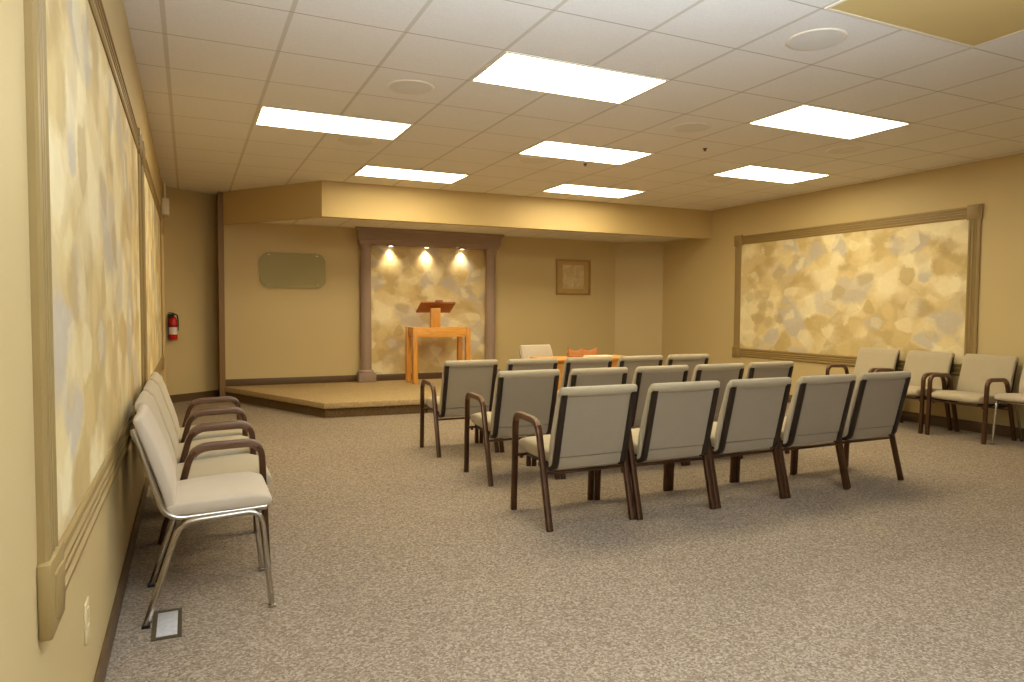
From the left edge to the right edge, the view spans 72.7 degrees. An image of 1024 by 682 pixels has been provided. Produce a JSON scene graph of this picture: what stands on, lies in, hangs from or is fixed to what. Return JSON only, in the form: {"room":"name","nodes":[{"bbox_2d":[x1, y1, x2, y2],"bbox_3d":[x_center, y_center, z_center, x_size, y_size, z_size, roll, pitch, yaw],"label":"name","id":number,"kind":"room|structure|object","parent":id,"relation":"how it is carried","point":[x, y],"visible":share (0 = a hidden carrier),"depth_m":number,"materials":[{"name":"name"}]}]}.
{"room":"house of worship","nodes":[
{"label":"house of worship","id":0,"kind":"room"},
{"bbox_2d":[0,0,163,681],"bbox_3d":[-1.762,-0.300,2.948,0.150,2.771,13.250,-1,3,-25],"label":"wall","id":1,"kind":"structure","parent":0,"point":[63,658],"depth_m":1.30,"materials":[{"name":"paint"}]},
{"bbox_2d":[23,0,144,641],"bbox_3d":[-1.624,-0.353,2.865,0.031,1.755,3.370,-1,3,-25],"label":"wall panel","id":2,"kind":"object","parent":1,"relation":"attached to","point":[85,147],"visible":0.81,"depth_m":1.87,"materials":[{"name":"paper"}]},
{"bbox_2d":[84,596,89,645],"bbox_3d":[-1.212,0.798,1.986,0.009,0.116,0.072,-1,3,-25],"label":"wall outlet","id":3,"kind":"object","parent":1,"relation":"attached to","point":[86,605],"visible":1,"depth_m":1.97,"materials":[{"name":"beige plastic"}]},
{"bbox_2d":[87,605,89,617],"bbox_3d":[-1.209,0.772,1.986,0.004,0.028,0.034,-1,3,-25],"label":"socket","id":4,"kind":"object","parent":3,"relation":"attached to","point":[88,606],"depth_m":1.98,"materials":[{"name":"beige plastic"}]},
{"bbox_2d":[93,477,148,681],"bbox_3d":[-1.675,1.038,2.996,0.012,0.095,13.150,-1,3,-25],"label":"baseboard","id":5,"kind":"structure","parent":1,"relation":"attached to","point":[100,675],"depth_m":2.78,"materials":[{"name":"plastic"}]},
{"bbox_2d":[141,141,164,383],"bbox_3d":[-3.118,-0.505,6.082,0.031,1.755,3.310,-1,3,-25],"label":"wall panel","id":6,"kind":"object","parent":1,"relation":"attached to","point":[154,360],"visible":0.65,"depth_m":5.62,"materials":[{"name":"paper"}]},
{"bbox_2d":[161,234,165,384],"bbox_3d":[-3.996,-0.182,7.985,0.030,2.060,0.090,-1,3,-25],"label":"trim","id":7,"kind":"structure","parent":1,"relation":"attached to","point":[162,236],"depth_m":7.94,"materials":[{"name":"paint"}]},
{"bbox_2d":[162,182,168,216],"bbox_3d":[-4.260,-1.746,8.556,0.075,0.411,0.260,-1,3,-25],"label":"alarm box","id":8,"kind":"object","parent":1,"relation":"attached to","point":[165,201],"visible":0.96,"depth_m":8.45,"materials":[{"name":"white plastic"}]},
{"bbox_2d":[163,186,218,394],"bbox_3d":[-4.319,-0.597,9.261,0.156,2.771,0.839,2,3,29],"label":"wall","id":9,"kind":"structure","parent":0,"point":[190,228],"depth_m":9.23,"materials":[{"name":"paint"}]},
{"bbox_2d":[168,312,178,339],"bbox_3d":[-4.357,-0.189,8.911,0.125,0.357,0.140,0,3,-3],"label":"fire extinguisher","id":10,"kind":"object","parent":9,"relation":"attached to","point":[173,328],"visible":1,"depth_m":8.89,"materials":[{"name":"red metal"}]},
{"bbox_2d":[169,390,218,402],"bbox_3d":[-4.246,0.739,9.298,0.012,0.100,0.801,2,3,29],"label":"baseboard","id":11,"kind":"structure","parent":9,"relation":"attached to","point":[214,393],"depth_m":9.28,"materials":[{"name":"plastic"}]},
{"bbox_2d":[224,223,615,385],"bbox_3d":[-0.761,-0.647,10.845,6.900,2.771,0.150,-1,3,-25],"label":"wall","id":12,"kind":"structure","parent":0,"point":[291,326],"depth_m":9.93,"materials":[{"name":"paint"}]},
{"bbox_2d":[217,192,225,396],"bbox_3d":[-3.968,-0.605,9.490,0.070,2.771,0.450,-1,3,-25],"label":"trim","id":13,"kind":"structure","parent":12,"relation":"attached to","point":[220,226],"depth_m":9.29,"materials":[{"name":"paint"}]},
{"bbox_2d":[226,372,441,385],"bbox_3d":[-1.060,0.611,10.663,6.170,0.270,0.035,-1,3,-25],"label":"baseboard","id":14,"kind":"structure","parent":12,"relation":"attached to","point":[435,375],"depth_m":9.87,"materials":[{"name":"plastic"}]},
{"bbox_2d":[355,226,503,382],"bbox_3d":[-1.224,-0.530,10.469,2.308,2.217,0.248,-1,3,-25],"label":"panel","id":15,"kind":"object","parent":12,"relation":"attached to","point":[394,280],"visible":0.78,"depth_m":10.43,"materials":[{"name":"paper"}]},
{"bbox_2d":[556,259,590,294],"bbox_3d":[1.021,-1.058,11.553,0.656,0.584,0.029,-1,3,-25],"label":"picture frame","id":16,"kind":"object","parent":12,"relation":"attached to","point":[573,277],"visible":1,"depth_m":11.55,"materials":[{"name":"brown wood"}]},
{"bbox_2d":[563,265,583,288],"bbox_3d":[1.016,-1.063,11.551,0.400,0.390,0.004,-1,3,-25],"label":"print","id":17,"kind":"object","parent":16,"relation":"attached to","point":[573,275],"depth_m":11.55},
{"bbox_2d":[223,180,711,238],"bbox_3d":[-0.395,-1.779,9.996,6.920,0.429,1.600,-1,3,-25],"label":"soffit","id":18,"kind":"structure","parent":0,"point":[314,199],"depth_m":9.12,"materials":[{"name":"paint"}]},
{"bbox_2d":[261,218,688,241],"bbox_3d":[-0.369,-1.623,10.076,6.810,0.006,1.490,-1,3,-25],"label":"ceiling","id":19,"kind":"structure","parent":0,"point":[331,222],"depth_m":10.20,"materials":[{"name":"paint"}]},
{"bbox_2d":[105,400,1023,681],"bbox_3d":[1.644,1.071,4.870,7.909,0.100,14.050,-1,3,-25],"label":"floor","id":20,"kind":"structure","parent":0,"point":[392,561],"depth_m":3.28,"materials":[{"name":"carpet"}]},
{"bbox_2d":[151,607,182,641],"bbox_3d":[-1.338,1.097,2.703,0.104,0.008,0.270,-1,3,-25],"label":"picture frame","id":21,"kind":"object","parent":20,"relation":"on","point":[167,624],"visible":1,"depth_m":2.69,"materials":[{"name":"white paper"}]},
{"bbox_2d":[148,372,248,443],"bbox_3d":[-2.017,0.613,4.516,0.583,0.812,0.586,-1,3,-25],"label":"chair","id":22,"kind":"object","parent":20,"relation":"on","point":[157,378],"visible":0.33,"depth_m":4.40,"materials":[{"name":"fabric"}]},
{"bbox_2d":[142,380,257,538],"bbox_3d":[-1.769,0.638,3.982,0.583,0.812,0.586,-1,3,-25],"label":"chair","id":23,"kind":"object","parent":20,"relation":"on","point":[150,386],"visible":0.42,"depth_m":3.90,"materials":[{"name":"fabric"}]},
{"bbox_2d":[129,404,275,628],"bbox_3d":[-1.300,0.685,2.943,0.520,0.815,0.466,-1,3,-25],"label":"chair","id":24,"kind":"object","parent":20,"relation":"on","point":[229,495],"visible":1,"depth_m":2.78,"materials":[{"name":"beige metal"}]},
{"bbox_2d":[134,391,271,582],"bbox_3d":[-1.521,0.663,3.447,0.583,0.812,0.586,-1,3,-25],"label":"chair","id":25,"kind":"object","parent":20,"relation":"on","point":[187,468],"visible":0.47,"depth_m":3.37,"materials":[{"name":"fabric"}]},
{"bbox_2d":[225,378,441,417],"bbox_3d":[-1.524,0.723,9.170,4.070,0.175,2.357,-1,3,-25],"label":"stage platform","id":26,"kind":"object","parent":20,"relation":"on","point":[390,397],"visible":0.53,"depth_m":8.54,"materials":[{"name":"carpet"}]},
{"bbox_2d":[405,300,470,383],"bbox_3d":[-1.073,0.002,10.112,0.864,1.187,0.411,-1,3,-25],"label":"lectern","id":27,"kind":"object","parent":26,"relation":"on","point":[436,308],"visible":0.94,"depth_m":9.97,"materials":[{"name":"brown wood"}]},
{"bbox_2d":[420,360,498,457],"bbox_3d":[-0.453,0.553,6.058,0.560,0.812,0.583,-1,3,-25],"label":"chair","id":28,"kind":"object","parent":20,"relation":"on","point":[459,377],"visible":0.85,"depth_m":5.84,"materials":[{"name":"fabric"}]},
{"bbox_2d":[464,369,559,486],"bbox_3d":[0.004,0.597,5.125,0.560,0.812,0.583,-1,3,-25],"label":"chair","id":29,"kind":"object","parent":20,"relation":"on","point":[532,392],"visible":0.93,"depth_m":4.91,"materials":[{"name":"fabric"}]},
{"bbox_2d":[479,358,557,452],"bbox_3d":[0.068,0.546,6.277,0.560,0.812,0.583,-1,3,-25],"label":"chair","id":30,"kind":"object","parent":20,"relation":"on","point":[537,363],"visible":0.12,"depth_m":6.00,"materials":[{"name":"fabric"}]},
{"bbox_2d":[519,345,552,358],"bbox_3d":[0.392,0.463,8.153,0.466,0.815,0.520,-1,3,-30],"label":"chair","id":31,"kind":"object","parent":20,"relation":"on","point":[525,351],"visible":0.11,"depth_m":8.28,"materials":[{"name":"fabric"}]},
{"bbox_2d":[510,384,636,531],"bbox_3d":[0.373,0.643,4.150,0.586,0.812,0.583,-1,3,-25],"label":"chair","id":32,"kind":"object","parent":20,"relation":"on","point":[591,425],"visible":1,"depth_m":3.95,"materials":[{"name":"grey fabric"}]},
{"bbox_2d":[530,355,621,390],"bbox_3d":[0.794,0.532,7.744,1.120,0.710,0.420,-1,3,-25],"label":"wooden table","id":33,"kind":"object","parent":20,"relation":"on","point":[561,359],"visible":0.09,"depth_m":7.60,"materials":[{"name":"brown wood"}]},
{"bbox_2d":[566,347,597,356],"bbox_3d":[0.790,0.122,7.811,0.370,0.103,0.110,-1,3,-25],"label":"book stand","id":34,"kind":"object","parent":33,"relation":"on","point":[580,353],"visible":0.82,"depth_m":7.78,"materials":[{"name":"brown wood"}]},
{"bbox_2d":[583,355,613,357],"bbox_3d":[0.953,0.170,7.674,0.320,0.022,0.150,-1,3,-25],"label":"folded cloth","id":35,"kind":"object","parent":33,"relation":"on","point":[612,356],"visible":0.79,"depth_m":7.66,"materials":[{"name":"white fabric"}]},
{"bbox_2d":[532,367,627,478],"bbox_3d":[0.525,0.591,5.344,0.560,0.812,0.583,-1,3,-25],"label":"chair","id":36,"kind":"object","parent":20,"relation":"on","point":[611,375],"visible":0.19,"depth_m":5.07,"materials":[{"name":"fabric"}]},
{"bbox_2d":[556,357,611,398],"bbox_3d":[0.580,0.538,6.515,0.560,0.812,0.583,-1,3,-25],"label":"chair","id":37,"kind":"object","parent":20,"relation":"on","point":[575,362],"visible":0.15,"depth_m":6.22,"materials":[{"name":"fabric"}]},
{"bbox_2d":[617,355,662,428],"bbox_3d":[1.093,0.531,6.753,0.560,0.812,0.583,-1,3,-25],"label":"chair","id":38,"kind":"object","parent":20,"relation":"on","point":[631,362],"visible":0.15,"depth_m":6.48,"materials":[{"name":"fabric"}]},
{"bbox_2d":[594,381,719,519],"bbox_3d":[0.913,0.636,4.379,0.586,0.812,0.583,-1,3,-25],"label":"chair","id":39,"kind":"object","parent":20,"relation":"on","point":[677,420],"visible":0.77,"depth_m":4.17,"materials":[{"name":"fabric"}]},
{"bbox_2d":[628,365,688,469],"bbox_3d":[1.037,0.583,5.582,0.560,0.812,0.583,-1,3,-25],"label":"chair","id":40,"kind":"object","parent":20,"relation":"on","point":[644,376],"visible":0.23,"depth_m":5.31,"materials":[{"name":"fabric"}]},
{"bbox_2d":[633,354,708,428],"bbox_3d":[1.598,0.522,7.009,0.560,0.812,0.583,-1,3,-25],"label":"chair","id":41,"kind":"object","parent":20,"relation":"on","point":[692,360],"visible":0.14,"depth_m":6.76,"materials":[{"name":"fabric"}]},
{"bbox_2d":[686,363,743,465],"bbox_3d":[1.550,0.575,5.820,0.560,0.812,0.583,-1,3,-25],"label":"chair","id":42,"kind":"object","parent":20,"relation":"on","point":[723,373],"visible":0.19,"depth_m":5.58,"materials":[{"name":"fabric"}]},
{"bbox_2d":[669,377,791,508],"bbox_3d":[1.446,0.628,4.626,0.586,0.812,0.583,-1,3,-25],"label":"chair","id":43,"kind":"object","parent":20,"relation":"on","point":[752,411],"visible":0.81,"depth_m":4.41,"materials":[{"name":"fabric"}]},
{"bbox_2d":[741,361,793,458],"bbox_3d":[2.055,0.567,6.076,0.560,0.812,0.583,-1,3,-25],"label":"chair","id":44,"kind":"object","parent":20,"relation":"on","point":[775,369],"visible":0.19,"depth_m":5.80,"materials":[{"name":"fabric"}]},
{"bbox_2d":[735,374,855,497],"bbox_3d":[1.979,0.620,4.873,0.586,0.812,0.583,-1,3,-25],"label":"chair","id":45,"kind":"object","parent":20,"relation":"on","point":[819,406],"visible":0.74,"depth_m":4.66,"materials":[{"name":"fabric"}]},
{"bbox_2d":[796,371,910,487],"bbox_3d":[2.504,0.611,5.139,0.586,0.812,0.583,-1,3,-25],"label":"chair","id":46,"kind":"object","parent":20,"relation":"on","point":[878,398],"visible":0.64,"depth_m":4.93,"materials":[{"name":"fabric"}]},
{"bbox_2d":[825,347,899,379],"bbox_3d":[4.007,0.494,7.954,0.583,0.812,0.586,-1,3,-25],"label":"chair","id":47,"kind":"object","parent":20,"relation":"on","point":[868,360],"visible":0.3,"depth_m":8.05,"materials":[{"name":"fabric"}]},
{"bbox_2d":[874,350,954,433],"bbox_3d":[4.266,0.521,7.397,0.583,0.812,0.586,-1,3,-25],"label":"chair","id":48,"kind":"object","parent":20,"relation":"on","point":[921,364],"visible":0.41,"depth_m":7.33,"materials":[{"name":"fabric"}]},
{"bbox_2d":[925,354,1018,444],"bbox_3d":[4.527,0.547,6.835,0.583,0.812,0.586,-1,3,-25],"label":"chair","id":49,"kind":"object","parent":20,"relation":"on","point":[982,377],"visible":0.95,"depth_m":6.82,"materials":[{"name":"fabric"}]},
{"bbox_2d":[990,366,1023,444],"bbox_3d":[4.793,0.568,6.375,0.520,0.815,0.466,-1,3,-25],"label":"chair","id":50,"kind":"object","parent":20,"relation":"on","point":[1012,398],"visible":1,"depth_m":6.48,"materials":[{"name":"fabric"}]},
{"bbox_2d":[123,0,1023,210],"bbox_3d":[1.661,-1.797,4.742,7.909,0.100,14.050,-1,3,-25],"label":"ceiling","id":51,"kind":"structure","parent":0,"point":[207,68],"depth_m":4.93,"materials":[{"name":"tile"}]},
{"bbox_2d":[254,105,412,139],"bbox_3d":[-1.492,-1.811,5.814,1.203,0.007,0.594,-1,3,-25],"label":"recessed light","id":52,"kind":"object","parent":51,"relation":"in","point":[267,115],"visible":1,"depth_m":5.79,"materials":[{"name":"white plastic"}]},
{"bbox_2d":[339,137,374,145],"bbox_3d":[-1.430,-1.835,6.404,0.326,0.010,0.326,-1,3,-25],"label":"ceiling speaker","id":53,"kind":"object","parent":51,"relation":"attached to","point":[357,141],"visible":1,"depth_m":6.38,"materials":[{"name":"white plastic"}]},
{"bbox_2d":[387,79,433,94],"bbox_3d":[-0.703,-1.761,4.838,0.326,0.010,0.326,-1,3,-25],"label":"ceiling speaker","id":54,"kind":"object","parent":51,"relation":"attached to","point":[404,86],"visible":1,"depth_m":4.82,"materials":[{"name":"white plastic"}]},
{"bbox_2d":[353,165,468,183],"bbox_3d":[-1.156,-1.906,7.984,1.203,0.007,0.594,-1,3,-25],"label":"recessed light","id":55,"kind":"object","parent":51,"relation":"in","point":[366,170],"visible":1,"depth_m":7.96,"materials":[{"name":"white plastic"}]},
{"bbox_2d":[519,157,549,163],"bbox_3d":[0.229,-1.860,7.174,0.326,0.010,0.326,-1,3,-25],"label":"ceiling speaker","id":56,"kind":"object","parent":51,"relation":"attached to","point":[529,160],"visible":1,"depth_m":7.15,"materials":[{"name":"white plastic"}]},
{"bbox_2d":[469,51,669,103],"bbox_3d":[0.384,-1.749,4.670,1.203,0.007,0.594,-1,3,-25],"label":"recessed light","id":57,"kind":"object","parent":51,"relation":"in","point":[510,69],"visible":1,"depth_m":4.64,"materials":[{"name":"white plastic"}]},
{"bbox_2d":[517,140,653,164],"bbox_3d":[0.720,-1.844,6.840,1.203,0.007,0.594,-1,3,-25],"label":"recessed light","id":58,"kind":"object","parent":51,"relation":"in","point":[546,148],"visible":1,"depth_m":6.81,"materials":[{"name":"white plastic"}]},
{"bbox_2d":[542,184,645,197],"bbox_3d":[1.056,-1.939,9.010,1.203,0.007,0.594,-1,3,-25],"label":"recessed light","id":59,"kind":"object","parent":51,"relation":"in","point":[563,188],"visible":1,"depth_m":9.00,"materials":[{"name":"white plastic"}]},
{"bbox_2d":[671,122,710,132],"bbox_3d":[1.510,-1.794,5.864,0.326,0.010,0.326,-1,3,-25],"label":"ceiling speaker","id":60,"kind":"object","parent":51,"relation":"attached to","point":[693,127],"visible":1,"depth_m":5.83,"materials":[{"name":"white plastic"}]},
{"bbox_2d":[705,177,733,182],"bbox_3d":[2.441,-1.893,8.199,0.326,0.010,0.326,-1,3,-25],"label":"ceiling speaker","id":61,"kind":"object","parent":51,"relation":"attached to","point":[720,179],"visible":1,"depth_m":8.18,"materials":[{"name":"white plastic"}]},
{"bbox_2d":[712,165,830,183],"bbox_3d":[2.932,-1.877,7.866,1.203,0.007,0.594,-1,3,-25],"label":"recessed light","id":62,"kind":"object","parent":51,"relation":"in","point":[752,172],"visible":1,"depth_m":7.84,"materials":[{"name":"white plastic"}]},
{"bbox_2d":[785,28,847,50],"bbox_3d":[1.726,-1.708,3.950,0.326,0.010,0.326,-1,3,-25],"label":"ceiling speaker","id":63,"kind":"object","parent":51,"relation":"attached to","point":[821,38],"visible":1,"depth_m":3.93,"materials":[{"name":"white plastic"}]},
{"bbox_2d":[746,104,911,139],"bbox_3d":[2.595,-1.782,5.696,1.203,0.007,0.594,-1,3,-25],"label":"recessed light","id":64,"kind":"object","parent":51,"relation":"in","point":[805,118],"visible":1,"depth_m":5.67,"materials":[{"name":"white plastic"}]},
{"bbox_2d":[826,146,862,153],"bbox_3d":[3.168,-1.819,6.633,0.326,0.010,0.326,-1,3,-25],"label":"ceiling speaker","id":65,"kind":"object","parent":51,"relation":"attached to","point":[843,149],"visible":1,"depth_m":6.60,"materials":[{"name":"white plastic"}]},
{"bbox_2d":[824,0,1023,47],"bbox_3d":[2.259,-1.687,3.526,1.203,0.007,0.594,-1,3,-25],"label":"ceiling panel","id":66,"kind":"object","parent":51,"relation":"in","point":[969,23],"visible":1,"depth_m":3.62,"materials":[{"name":"yellow paint"}]},
{"bbox_2d":[614,242,663,355],"bbox_3d":[2.167,-0.677,11.900,0.700,2.771,0.400,-1,3,-25],"label":"wall","id":67,"kind":"structure","parent":0,"point":[638,265],"depth_m":11.90,"materials":[{"name":"paint"}]},
{"bbox_2d":[662,153,1023,427],"bbox_3d":[5.161,-0.417,6.460,0.150,2.771,13.800,-1,3,-25],"label":"wall","id":68,"kind":"structure","parent":0,"point":[699,274],"depth_m":8.21,"materials":[{"name":"paint"}]},
{"bbox_2d":[732,203,983,375],"bbox_3d":[4.023,-0.580,8.694,0.031,1.785,3.540,-1,3,-25],"label":"wall panel","id":69,"kind":"object","parent":68,"relation":"attached to","point":[824,294],"visible":0.83,"depth_m":8.35,"materials":[{"name":"paper"}]},
{"bbox_2d":[788,395,1023,438],"bbox_3d":[5.269,0.933,6.078,0.012,0.110,12.900,-1,3,-25],"label":"baseboard","id":70,"kind":"structure","parent":68,"relation":"attached to","point":[967,425],"depth_m":7.25,"materials":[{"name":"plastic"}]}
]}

